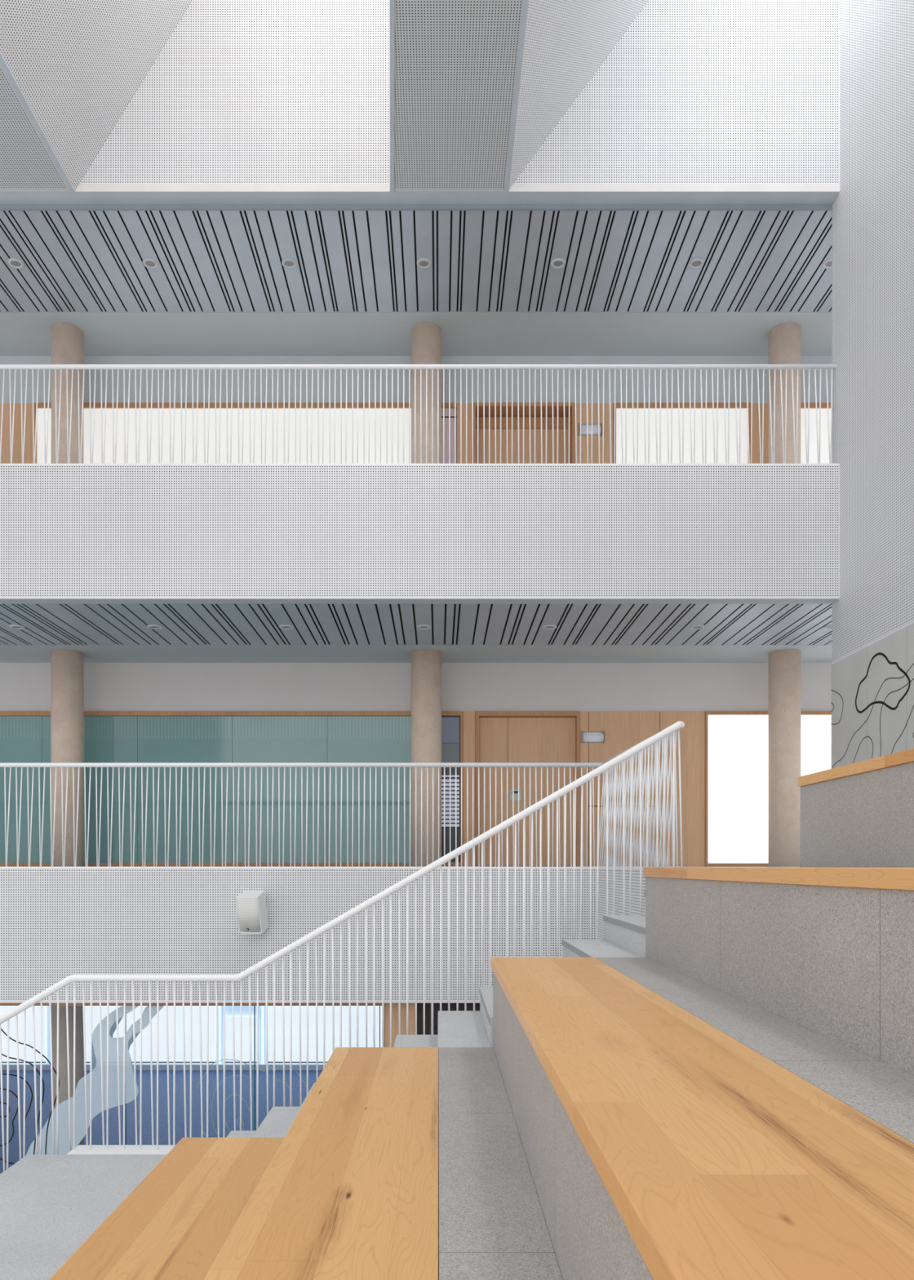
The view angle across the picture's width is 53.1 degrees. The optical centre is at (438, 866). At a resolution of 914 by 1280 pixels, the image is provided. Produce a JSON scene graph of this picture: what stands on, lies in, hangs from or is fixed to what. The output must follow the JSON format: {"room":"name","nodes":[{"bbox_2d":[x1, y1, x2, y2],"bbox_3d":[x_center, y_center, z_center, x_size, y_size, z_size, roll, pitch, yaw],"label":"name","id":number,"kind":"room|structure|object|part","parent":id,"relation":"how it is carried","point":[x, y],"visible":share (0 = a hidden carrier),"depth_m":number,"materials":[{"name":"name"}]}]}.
{"room":"school atrium","nodes":[
{"label":"school atrium","id":0,"kind":"room"},
{"bbox_2d":[0,64,69,191],"bbox_3d":[-6.393,-6.951,4.199,5.214,0.030,10.397,0,0,0],"label":"ceiling","id":1,"kind":"structure","parent":0,"point":[26,164],"depth_m":8.91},
{"bbox_2d":[0,0,192,190],"bbox_3d":[-2.752,-8.623,4.199,2.169,3.354,10.398,0,0,0],"label":"wall","id":2,"kind":"structure","parent":0,"point":[78,64],"depth_m":8.70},
{"bbox_2d":[0,50,75,192],"bbox_3d":[-3.759,-6.936,4.199,0.054,0.024,10.397,0,0,0],"label":"trim","id":3,"kind":"structure","parent":2,"relation":"attached to","point":[5,66],"depth_m":8.51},
{"bbox_2d":[0,1070,322,1173],"bbox_3d":[-4.625,4.240,14.150,8.750,0.200,9.100,0,0,0],"label":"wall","id":4,"kind":"structure","parent":0,"point":[96,1122],"depth_m":15.86,"materials":[{"name":"blue paint"}]},
{"bbox_2d":[0,1005,125,1164],"bbox_3d":[-3.977,2.800,9.618,1.372,2.677,0.015,0,0,0],"label":"wall mural","id":5,"kind":"object","parent":4,"relation":"on","point":[96,1104],"visible":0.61,"depth_m":9.61,"materials":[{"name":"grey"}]},
{"bbox_2d":[50,1005,84,1146],"bbox_3d":[-4.790,2.772,11.800,0.400,2.735,0.400,0,0,0],"label":"concrete column","id":6,"kind":"structure","parent":4,"relation":"on","point":[79,1041],"depth_m":11.63,"materials":[{"name":"beige concrete"}]},
{"bbox_2d":[125,1005,255,1145],"bbox_3d":[-2.611,2.800,9.619,1.361,2.677,0.014,0,0,0],"label":"glass pane","id":7,"kind":"object","parent":4,"relation":"on","point":[130,1082],"visible":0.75,"depth_m":9.61,"materials":[{"name":"blue"}]},
{"bbox_2d":[195,1005,380,1135],"bbox_3d":[-1.584,2.800,9.618,1.944,2.677,0.015,0,0,0],"label":"glass pane","id":8,"kind":"object","parent":4,"relation":"on","point":[380,1006],"visible":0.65,"depth_m":9.61,"materials":[{"name":"glass"}]},
{"bbox_2d":[0,210,831,355],"bbox_3d":[-1.200,-6.944,11.124,15.600,0.081,3.091,0,0,0],"label":"ceiling","id":9,"kind":"structure","parent":0,"point":[73,260],"depth_m":10.81,"materials":[{"name":"metal"}]},
{"bbox_2d":[8,257,24,269],"bbox_3d":[-4.838,-6.908,10.470,0.170,0.034,0.170,0,0,0],"label":"recessed light","id":10,"kind":"object","parent":9,"relation":"in","point":[15,263],"visible":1,"depth_m":10.47,"materials":[{"name":"white metal"}]},
{"bbox_2d":[142,257,158,269],"bbox_3d":[-3.300,-6.908,10.470,0.170,0.034,0.170,0,0,0],"label":"recessed light","id":11,"kind":"object","parent":9,"relation":"in","point":[152,264],"visible":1,"depth_m":10.47,"materials":[{"name":"white metal"}]},
{"bbox_2d":[281,258,297,269],"bbox_3d":[-1.710,-6.908,10.470,0.170,0.034,0.170,0,0,0],"label":"recessed light","id":12,"kind":"object","parent":9,"relation":"in","point":[290,264],"visible":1,"depth_m":10.47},
{"bbox_2d":[417,257,431,269],"bbox_3d":[-0.166,-6.908,10.470,0.170,0.034,0.170,0,0,0],"label":"recessed light","id":13,"kind":"object","parent":9,"relation":"in","point":[424,263],"visible":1,"depth_m":10.47,"materials":[{"name":"white plastic"}]},
{"bbox_2d":[551,258,565,269],"bbox_3d":[1.372,-6.908,10.470,0.170,0.034,0.170,0,0,0],"label":"recessed light","id":14,"kind":"object","parent":9,"relation":"in","point":[557,264],"visible":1,"depth_m":10.47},
{"bbox_2d":[688,258,704,269],"bbox_3d":[2.955,-6.908,10.470,0.170,0.034,0.170,0,0,0],"label":"recessed light","id":15,"kind":"object","parent":9,"relation":"in","point":[695,264],"visible":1,"depth_m":10.47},
{"bbox_2d":[822,258,831,269],"bbox_3d":[4.486,-6.908,10.470,0.170,0.034,0.170,0,0,0],"label":"recessed light","id":16,"kind":"object","parent":9,"relation":"in","point":[827,264],"visible":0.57,"depth_m":10.48,"materials":[{"name":"white plastic"}]},
{"bbox_2d":[0,662,831,866],"bbox_3d":[-1.200,-1.375,12.480,15.600,2.758,0.280,0,0,0],"label":"wall","id":17,"kind":"structure","parent":0,"point":[24,686],"depth_m":12.37,"materials":[{"name":"paint"}]},
{"bbox_2d":[0,711,411,866],"bbox_3d":[-4.337,-1.043,12.377,8.362,2.094,0.105,0,0,0],"label":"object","id":18,"kind":"structure","parent":17,"relation":"in","point":[109,736],"depth_m":12.36,"materials":[{"name":"teal glass"}]},
{"bbox_3d":[-6.021,-1.039,12.367,1.311,1.986,0.014,0,0,0],"label":"pane","id":19,"kind":"part","parent":18,"relation":"part of","materials":[{"name":"teal glass"}]},
{"bbox_3d":[-4.717,-1.039,12.367,1.288,1.986,0.014,0,0,0],"label":"pane","id":20,"kind":"part","parent":18,"relation":"part of","materials":[{"name":"teal glass"}]},
{"bbox_3d":[-3.429,-1.039,12.367,1.280,1.986,0.014,0,0,0],"label":"pane","id":21,"kind":"part","parent":18,"relation":"part of","materials":[{"name":"teal glass"}]},
{"bbox_3d":[-2.145,-1.039,12.367,1.280,1.986,0.014,0,0,0],"label":"pane","id":22,"kind":"part","parent":18,"relation":"part of","materials":[{"name":"teal glass"}]},
{"bbox_3d":[-0.830,-1.039,12.367,1.343,1.986,0.014,0,0,0],"label":"pane","id":23,"kind":"part","parent":18,"relation":"part of","materials":[{"name":"teal glass"}]},
{"bbox_2d":[441,711,462,866],"bbox_3d":[0.086,-1.043,12.377,0.485,2.094,0.105,0,0,0],"label":"window","id":24,"kind":"structure","parent":17,"relation":"in","point":[451,721],"depth_m":12.35,"materials":[{"name":"grey glass"}]},
{"bbox_2d":[441,775,459,826],"bbox_3d":[0.090,-0.882,12.348,0.384,0.694,0.016,0,0,0],"label":"blind","id":25,"kind":"object","parent":24,"relation":"attached to","point":[442,780],"visible":0.48,"depth_m":12.34,"materials":[{"name":"white"}]},
{"bbox_2d":[475,711,580,866],"bbox_3d":[1.206,-1.043,12.435,1.409,2.094,0.230,0,0,0],"label":"door","id":26,"kind":"structure","parent":17,"relation":"in","point":[500,736],"depth_m":12.42,"materials":[{"name":"brown wood"}]},
{"bbox_3d":[1.049,-0.967,12.417,0.156,0.156,0.005,0,0,0],"label":"handle plate","id":27,"kind":"part","parent":26,"relation":"part of","materials":[{"name":"metal"}]},
{"bbox_2d":[582,730,604,743],"bbox_3d":[2.087,-1.742,12.326,0.305,0.164,0.028,0,0,0],"label":"sign plate","id":28,"kind":"object","parent":17,"relation":"attached to","point":[587,736],"visible":1,"depth_m":12.32,"materials":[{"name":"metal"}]},
{"bbox_2d":[705,711,831,866],"bbox_3d":[5.390,-1.043,12.377,3.578,2.094,0.105,0,0,0],"label":"window","id":29,"kind":"structure","parent":17,"relation":"in","point":[737,742],"depth_m":12.36,"materials":[{"name":"white glass"}]},
{"bbox_2d":[0,604,831,662],"bbox_3d":[-1.200,-2.793,11.124,15.600,0.081,3.091,0,0,0],"label":"ceiling","id":30,"kind":"structure","parent":0,"point":[44,624],"depth_m":10.80,"materials":[{"name":"metal"}]},
{"bbox_2d":[8,623,25,629],"bbox_3d":[-4.843,-2.757,10.510,0.170,0.034,0.170,0,0,0],"label":"recessed light","id":31,"kind":"object","parent":30,"relation":"in","point":[12,626],"visible":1,"depth_m":10.49,"materials":[{"name":"white plastic"}]},
{"bbox_2d":[147,624,162,629],"bbox_3d":[-3.260,-2.757,10.510,0.170,0.034,0.170,0,0,0],"label":"recessed light","id":32,"kind":"object","parent":30,"relation":"in","point":[151,626],"visible":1,"depth_m":10.49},
{"bbox_2d":[279,624,293,629],"bbox_3d":[-1.750,-2.757,10.510,0.170,0.034,0.170,0,0,0],"label":"recessed light","id":33,"kind":"object","parent":30,"relation":"in","point":[283,626],"visible":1,"depth_m":10.49,"materials":[{"name":"white plastic"}]},
{"bbox_2d":[417,624,431,629],"bbox_3d":[-0.166,-2.757,10.510,0.170,0.034,0.170,0,0,0],"label":"recessed light","id":34,"kind":"object","parent":30,"relation":"in","point":[422,626],"visible":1,"depth_m":10.49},
{"bbox_2d":[542,624,557,629],"bbox_3d":[1.277,-2.757,10.510,0.170,0.034,0.170,0,0,0],"label":"recessed light","id":35,"kind":"object","parent":30,"relation":"in","point":[548,626],"visible":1,"depth_m":10.49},
{"bbox_2d":[689,624,705,629],"bbox_3d":[2.974,-2.757,10.510,0.170,0.034,0.170,0,0,0],"label":"recessed light","id":36,"kind":"object","parent":30,"relation":"in","point":[697,626],"visible":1,"depth_m":10.49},
{"bbox_2d":[823,625,831,629],"bbox_3d":[4.517,-2.757,10.510,0.170,0.034,0.170,0,0,0],"label":"recessed light","id":37,"kind":"object","parent":30,"relation":"in","point":[828,627],"visible":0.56,"depth_m":10.53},
{"bbox_2d":[0,355,831,463],"bbox_3d":[-1.200,-5.522,12.480,15.600,2.765,0.280,0,0,0],"label":"wall","id":38,"kind":"structure","parent":0,"point":[3,359],"depth_m":12.37,"materials":[{"name":"paint"}]},
{"bbox_2d":[33,402,411,463],"bbox_3d":[-2.811,-5.194,12.377,5.308,2.108,0.105,0,0,0],"label":"window","id":39,"kind":"structure","parent":38,"relation":"in","point":[40,453],"depth_m":12.36,"materials":[{"name":"white glass"}]},
{"bbox_2d":[441,402,457,463],"bbox_3d":[0.045,-5.194,12.377,0.403,2.108,0.105,0,0,0],"label":"window","id":40,"kind":"structure","parent":38,"relation":"in","point":[446,404],"depth_m":12.36,"materials":[{"name":"grey glass"}]},
{"bbox_3d":[0.045,-5.194,12.377,0.403,2.108,0.105,0,0,0],"label":"frame","id":41,"kind":"part","parent":40,"relation":"part of","materials":[{"name":"brown wood"}]},
{"bbox_2d":[473,402,575,463],"bbox_3d":[1.151,-5.194,12.535,1.394,2.108,0.430,0,0,0],"label":"door","id":42,"kind":"structure","parent":38,"relation":"in","point":[561,405],"depth_m":12.62,"materials":[{"name":"brown wood"}]},
{"bbox_2d":[578,422,602,435],"bbox_3d":[2.049,-5.891,12.326,0.309,0.164,0.028,0,0,0],"label":"sign plate","id":43,"kind":"object","parent":38,"relation":"attached to","point":[584,426],"visible":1,"depth_m":12.32,"materials":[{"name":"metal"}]},
{"bbox_2d":[613,402,751,463],"bbox_3d":[3.292,-5.194,12.377,1.856,2.108,0.105,0,0,0],"label":"window","id":44,"kind":"structure","parent":38,"relation":"in","point":[744,441],"depth_m":12.36,"materials":[{"name":"white glass"}]},
{"bbox_2d":[800,402,831,463],"bbox_3d":[5.848,-5.194,12.377,2.114,2.108,0.105,0,0,0],"label":"window","id":45,"kind":"structure","parent":38,"relation":"in","point":[824,449],"depth_m":12.36,"materials":[{"name":"white glass"}]},
{"bbox_3d":[5.848,-5.194,12.377,2.114,2.108,0.105,0,0,0],"label":"frame","id":46,"kind":"part","parent":45,"relation":"part of","materials":[{"name":"brown wood"}]},
{"bbox_2d":[384,1003,479,1047],"bbox_3d":[0.332,2.773,9.655,1.796,2.734,0.130,0,0,0],"label":"wall","id":47,"kind":"structure","parent":0,"point":[395,1028],"depth_m":9.59,"materials":[{"name":"brown wood"}]},
{"bbox_2d":[0,1003,382,1005],"bbox_3d":[-4.795,1.433,9.620,8.409,0.053,0.100,0,0,0],"label":"trim","id":48,"kind":"structure","parent":47,"relation":"attached to","point":[1,1004],"depth_m":9.57,"materials":[{"name":"brown wood"}]},
{"bbox_2d":[0,866,596,1003],"bbox_3d":[-3.670,0.705,9.486,10.660,1.401,0.178,0,0,0],"label":"balcony parapet","id":49,"kind":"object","parent":47,"relation":"attached to","point":[57,923],"depth_m":9.40,"materials":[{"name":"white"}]},
{"bbox_2d":[235,889,268,933],"bbox_3d":[-1.867,0.460,9.220,0.245,0.437,0.358,0,0,13],"label":"wall speaker","id":50,"kind":"object","parent":49,"relation":"attached to","point":[251,908],"visible":1,"depth_m":9.10},
{"bbox_2d":[235,898,260,932],"bbox_3d":[-1.895,0.492,9.097,0.225,0.331,0.104,0,0,13],"label":"grille","id":51,"kind":"object","parent":50,"relation":"attached to","point":[248,910],"depth_m":9.09,"materials":[{"name":"white metal"}]},
{"bbox_2d":[0,762,601,866],"bbox_3d":[-3.650,-0.536,9.471,10.700,1.081,0.131,0,0,0],"label":"railing","id":52,"kind":"object","parent":49,"relation":"on","point":[4,765],"visible":0.98,"depth_m":9.49,"materials":[{"name":"white metal"}]},
{"bbox_3d":[-3.650,-1.052,9.500,10.700,0.048,0.048,0,0,0],"label":"handrail","id":53,"kind":"part","parent":52,"relation":"part of","materials":[{"name":"white metal"}]},
{"bbox_2d":[394,0,521,191],"bbox_3d":[0.104,-6.951,4.199,1.125,0.030,10.397,0,0,0],"label":"ceiling","id":54,"kind":"structure","parent":0,"point":[455,60],"depth_m":8.18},
{"bbox_2d":[80,0,839,183],"bbox_3d":[-2.387,-8.758,9.450,13.226,3.484,0.100,0,0,0],"label":"wall","id":55,"kind":"structure","parent":0,"point":[240,91],"depth_m":9.40,"materials":[{"name":"white paint"}]},
{"bbox_2d":[389,0,395,192],"bbox_3d":[-0.209,-6.946,4.199,0.042,0.040,10.413,0,0,-3],"label":"trim","id":56,"kind":"structure","parent":55,"relation":"attached to","point":[392,2],"depth_m":8.09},
{"bbox_2d":[0,191,839,204],"bbox_3d":[-2.438,-6.976,9.488,13.125,0.080,0.174,0,0,0],"label":"trim","id":57,"kind":"structure","parent":55,"relation":"attached to","point":[6,197],"depth_m":9.48,"materials":[{"name":"white paint"}]},
{"bbox_2d":[0,183,839,191],"bbox_3d":[-2.387,-6.976,9.399,13.226,0.081,0.001,0,0,0],"label":"trim","id":58,"kind":"structure","parent":55,"relation":"attached to","point":[82,187],"depth_m":9.40,"materials":[{"name":"white paint"}]},
{"bbox_2d":[509,0,648,188],"bbox_3d":[1.908,-8.623,4.199,2.583,3.354,10.398,0,0,0],"label":"wall","id":59,"kind":"structure","parent":0,"point":[566,42],"depth_m":8.68,"materials":[{"name":"white paint"}]},
{"bbox_2d":[503,0,528,192],"bbox_3d":[0.694,-6.936,4.199,0.054,0.024,10.397,0,0,0],"label":"trim","id":60,"kind":"structure","parent":59,"relation":"attached to","point":[524,8],"depth_m":8.16,"materials":[{"name":"white paint"}]},
{"bbox_2d":[831,0,913,768],"bbox_3d":[4.193,-3.180,3.261,0.146,14.640,12.766,0,0,0],"label":"wall","id":61,"kind":"structure","parent":0,"point":[873,211],"depth_m":8.65,"materials":[{"name":"white paint"}]},
{"bbox_2d":[0,204,832,210],"bbox_3d":[-2.438,-6.936,9.590,13.125,0.099,0.030,0,0,0],"label":"trim","id":62,"kind":"structure","parent":61,"relation":"attached to","point":[2,206],"depth_m":9.58,"materials":[{"name":"white paint"}]},
{"bbox_2d":[0,463,839,604],"bbox_3d":[-2.438,-3.444,9.486,13.125,1.392,0.178,0,0,0],"label":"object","id":63,"kind":"structure","parent":61,"relation":"attached to","point":[70,533],"depth_m":9.40,"materials":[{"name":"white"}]},
{"bbox_2d":[0,364,836,463],"bbox_3d":[-2.437,-4.676,9.471,13.126,1.074,0.131,0,0,0],"label":"railing","id":64,"kind":"object","parent":63,"relation":"on","point":[2,366],"visible":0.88,"depth_m":9.48,"materials":[{"name":"white metal"}]},
{"bbox_3d":[-2.437,-5.189,9.500,13.126,0.048,0.048,0,0,0],"label":"handrail","id":65,"kind":"part","parent":64,"relation":"part of","materials":[{"name":"white metal"}]},
{"bbox_3d":[4.194,1.014,9.192,0.144,6.252,0.797,0,0,0],"label":"painted panel","id":66,"kind":"part","parent":61,"relation":"part of","materials":[{"name":"paint"}]},
{"bbox_3d":[4.194,1.014,8.419,0.144,6.252,0.732,0,0,0],"label":"painted panel","id":67,"kind":"part","parent":61,"relation":"part of","materials":[{"name":"paint"}]},
{"bbox_3d":[4.194,1.014,7.676,0.144,6.252,0.736,0,0,0],"label":"painted panel","id":68,"kind":"part","parent":61,"relation":"part of","materials":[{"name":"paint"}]},
{"bbox_3d":[-1.200,4.240,3.300,15.600,0.200,12.600,0,0,0],"label":"floor","id":69,"kind":"structure","parent":0,"visible":0},
{"bbox_2d":[0,891,645,1279],"bbox_3d":[-1.113,1.445,2.066,5.754,2.879,8.532,0,0,0],"label":"staircase","id":70,"kind":"structure","parent":69,"relation":"on","point":[51,1205],"depth_m":5.55,"materials":[{"name":"concrete"}]},
{"bbox_2d":[0,720,682,1171],"bbox_3d":[-1.149,0.921,6.437,5.728,3.891,0.206,0,0,0],"label":"railing","id":71,"kind":"object","parent":70,"relation":"on","point":[79,1149],"visible":0.77,"depth_m":6.44,"materials":[{"name":"white metal"}]},
{"bbox_3d":[-1.988,1.997,6.434,1.175,0.009,0.201,0,0,0],"label":"plate","id":72,"kind":"part","parent":71,"relation":"part of","materials":[{"name":"white metal"}]},
{"bbox_3d":[-1.149,0.308,6.450,5.728,2.666,0.051,0,0,0],"label":"handrail","id":73,"kind":"part","parent":71,"relation":"part of","materials":[{"name":"white metal"}]},
{"bbox_3d":[-0.977,2.819,1.425,0.843,2.641,7.250,0,0,0],"label":"tier","id":74,"kind":"object","parent":69,"relation":"on","visible":0},
{"bbox_2d":[48,1137,284,1279],"bbox_3d":[-1.126,1.524,1.425,0.573,0.054,7.250,0,0,0],"label":"bench","id":75,"kind":"object","parent":74,"relation":"on","point":[175,1223],"visible":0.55,"depth_m":3.92,"materials":[{"name":"brown wood"}]},
{"bbox_2d":[438,1047,563,1279],"bbox_3d":[-0.127,1.311,1.425,0.856,0.620,7.250,0,0,0],"label":"tier","id":76,"kind":"object","parent":74,"relation":"on","point":[492,1225],"visible":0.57,"depth_m":2.87,"materials":[{"name":"concrete"}]},
{"bbox_2d":[204,1047,438,1279],"bbox_3d":[-0.284,1.026,1.425,0.569,0.054,7.250,0,0,0],"label":"bench","id":77,"kind":"object","parent":76,"relation":"on","point":[350,1190],"visible":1,"depth_m":2.87,"materials":[{"name":"brown wood"}]},
{"bbox_2d":[493,957,913,1279],"bbox_3d":[0.723,0.814,1.425,0.842,0.620,7.250,0,0,0],"label":"tier","id":78,"kind":"object","parent":76,"relation":"on","point":[590,1239],"visible":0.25,"depth_m":2.39,"materials":[{"name":"concrete"}]},
{"bbox_2d":[490,957,913,1279],"bbox_3d":[0.576,0.529,1.425,0.575,0.054,7.250,0,0,0],"label":"bench","id":79,"kind":"object","parent":78,"relation":"on","point":[718,1161],"visible":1,"depth_m":1.68,"materials":[{"name":"brown wood"}]},
{"bbox_2d":[645,876,913,1075],"bbox_3d":[1.571,0.316,1.425,0.853,0.620,7.250,0,0,0],"label":"tier","id":80,"kind":"object","parent":78,"relation":"on","point":[837,963],"visible":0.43,"depth_m":2.85,"materials":[{"name":"concrete"}]},
{"bbox_2d":[643,866,913,890],"bbox_3d":[1.418,0.031,1.425,0.574,0.054,7.250,0,0,0],"label":"bench","id":81,"kind":"object","parent":80,"relation":"on","point":[892,878],"visible":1,"depth_m":2.88,"materials":[{"name":"brown wood"}]},
{"bbox_2d":[800,761,913,867],"bbox_3d":[3.047,-0.181,1.425,2.097,0.620,7.250,0,0,0],"label":"tier","id":82,"kind":"object","parent":80,"relation":"on","point":[866,820],"visible":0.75,"depth_m":4.32,"materials":[{"name":"concrete"}]},
{"bbox_2d":[798,748,913,786],"bbox_3d":[2.270,-0.466,1.425,0.570,0.054,7.250,0,0,0],"label":"bench","id":83,"kind":"object","parent":82,"relation":"on","point":[905,757],"visible":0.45,"depth_m":4.30,"materials":[{"name":"brown wood"}]},
{"bbox_3d":[-1.200,-3.690,11.123,15.600,0.900,3.093,0,0,0],"label":"floor","id":84,"kind":"structure","parent":0,"visible":0},
{"bbox_2d":[51,322,83,463],"bbox_3d":[-4.790,-5.521,11.800,0.390,2.763,0.390,0,0,0],"label":"concrete column","id":85,"kind":"structure","parent":84,"relation":"on","point":[67,339],"depth_m":11.64,"materials":[{"name":"beige concrete"}]},
{"bbox_2d":[411,322,441,463],"bbox_3d":[-0.157,-5.521,11.800,0.390,2.763,0.390,0,0,0],"label":"concrete column","id":86,"kind":"structure","parent":84,"relation":"on","point":[426,337],"depth_m":11.63,"materials":[{"name":"beige concrete"}]},
{"bbox_2d":[768,322,800,463],"bbox_3d":[4.468,-5.521,11.800,0.390,2.763,0.390,0,0,0],"label":"concrete column","id":87,"kind":"structure","parent":84,"relation":"on","point":[784,339],"depth_m":11.64,"materials":[{"name":"beige concrete"}]},
{"bbox_3d":[-1.200,0.602,11.123,15.600,1.196,3.093,0,0,0],"label":"floor","id":88,"kind":"structure","parent":0,"visible":0},
{"bbox_2d":[50,649,84,866],"bbox_3d":[-4.790,-1.374,11.800,0.394,2.756,0.394,0,0,0],"label":"concrete column","id":89,"kind":"structure","parent":88,"relation":"on","point":[67,666],"depth_m":11.64,"materials":[{"name":"beige concrete"}]},
{"bbox_2d":[411,649,441,866],"bbox_3d":[-0.157,-1.374,11.800,0.394,2.756,0.394,0,0,0],"label":"concrete column","id":90,"kind":"structure","parent":88,"relation":"on","point":[426,664],"depth_m":11.63,"materials":[{"name":"beige concrete"}]},
{"bbox_2d":[768,649,800,866],"bbox_3d":[4.468,-1.374,11.800,0.394,2.756,0.394,0,0,0],"label":"concrete column","id":91,"kind":"structure","parent":88,"relation":"on","point":[784,665],"depth_m":11.63,"materials":[{"name":"beige concrete"}]},
{"bbox_3d":[2.893,0.602,8.018,2.462,1.196,3.115,0,0,0],"label":"floor","id":92,"kind":"structure","parent":0,"visible":0},
{"bbox_2d":[598,866,671,938],"bbox_3d":[1.671,0.704,7.925,0.057,1.403,2.949,0,0,0],"label":"parapet wall","id":93,"kind":"structure","parent":92,"relation":"attached to","point":[619,897],"depth_m":8.29,"materials":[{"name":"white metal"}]},
{"bbox_2d":[599,721,684,866],"bbox_3d":[1.685,-0.536,7.975,0.105,1.080,3.051,0,0,0],"label":"railing","id":94,"kind":"object","parent":92,"relation":"on","point":[619,835],"visible":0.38,"depth_m":7.62,"materials":[{"name":"white metal"}]},
{"bbox_3d":[1.709,-1.026,7.975,0.048,0.100,3.051,0,0,0],"label":"handrail","id":95,"kind":"part","parent":94,"relation":"part of","materials":[{"name":"white metal"}]},
{"bbox_3d":[-4.650,2.772,18.800,8.700,2.735,0.200,0,0,0],"label":"wall","id":96,"kind":"structure","parent":0,"visible":0},
{"bbox_2d":[2,1005,50,1063],"bbox_3d":[-8.806,2.718,18.640,1.888,2.605,0.080,0,0,0],"label":"window","id":97,"kind":"structure","parent":96,"relation":"in","point":[47,1013],"depth_m":18.60,"materials":[{"name":"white glass"}]},
{"bbox_2d":[0,1005,45,1062],"bbox_3d":[-8.806,2.711,18.570,1.648,2.572,0.060,0,0,0],"label":"roller blind","id":98,"kind":"object","parent":97,"relation":"attached to","point":[3,1009],"visible":0.28,"depth_m":18.57,"materials":[{"name":"white fabric"}]},
{"bbox_3d":[-8.806,2.718,18.640,1.888,2.605,0.080,0,0,0],"label":"frame","id":99,"kind":"part","parent":97,"relation":"part of","materials":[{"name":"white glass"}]},
{"bbox_2d":[86,1005,221,1063],"bbox_3d":[-6.039,2.718,18.640,3.230,2.605,0.080,0,0,0],"label":"window","id":100,"kind":"structure","parent":96,"relation":"in","point":[219,1006],"depth_m":18.60,"materials":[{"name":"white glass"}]},
{"bbox_2d":[84,1005,214,1062],"bbox_3d":[-6.039,2.711,18.570,2.990,2.572,0.060,0,0,0],"label":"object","id":101,"kind":"structure","parent":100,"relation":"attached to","point":[95,1009],"depth_m":18.57,"materials":[{"name":"white"}]},
{"bbox_3d":[-6.039,2.718,18.640,3.230,2.605,0.080,0,0,0],"label":"frame","id":102,"kind":"part","parent":100,"relation":"part of","materials":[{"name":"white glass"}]},
{"bbox_2d":[2,1063,326,1070],"bbox_3d":[-4.705,4.083,18.625,8.590,0.114,0.150,0,0,0],"label":"baseboard","id":103,"kind":"structure","parent":96,"relation":"attached to","point":[11,1066],"depth_m":18.55,"materials":[{"name":"white ceramic"}]},
{"bbox_2d":[221,1005,261,1063],"bbox_3d":[-4.014,2.718,18.640,0.923,2.605,0.080,0,0,0],"label":"window","id":104,"kind":"structure","parent":96,"relation":"in","point":[228,1009],"depth_m":18.64,"materials":[{"name":"blue glass"}]},
{"bbox_2d":[225,1017,257,1062],"bbox_3d":[-4.014,2.711,18.570,0.683,2.572,0.060,0,0,0],"label":"roller blind","id":105,"kind":"object","parent":104,"relation":"attached to","point":[228,1020],"visible":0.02,"depth_m":18.57,"materials":[{"name":"white fabric"}]},
{"bbox_2d":[261,1005,326,1063],"bbox_3d":[-2.084,2.718,18.640,3.042,2.605,0.080,0,0,0],"label":"window","id":106,"kind":"structure","parent":96,"relation":"in","point":[263,1007],"depth_m":18.60,"materials":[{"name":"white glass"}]},
{"bbox_3d":[-2.084,2.718,18.640,3.042,2.605,0.080,0,0,0],"label":"frame","id":107,"kind":"part","parent":106,"relation":"part of","materials":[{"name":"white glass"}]},
{"bbox_3d":[-2.084,2.718,18.650,2.802,2.605,0.020,0,0,0],"label":"pane","id":108,"kind":"part","parent":106,"relation":"part of","materials":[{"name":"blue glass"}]},
{"bbox_2d":[267,1005,382,1062],"bbox_3d":[-2.084,2.711,18.570,2.802,2.572,0.060,0,0,0],"label":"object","id":109,"kind":"structure","parent":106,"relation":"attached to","point":[278,1009],"depth_m":18.57,"materials":[{"name":"white fabric"}]}
]}

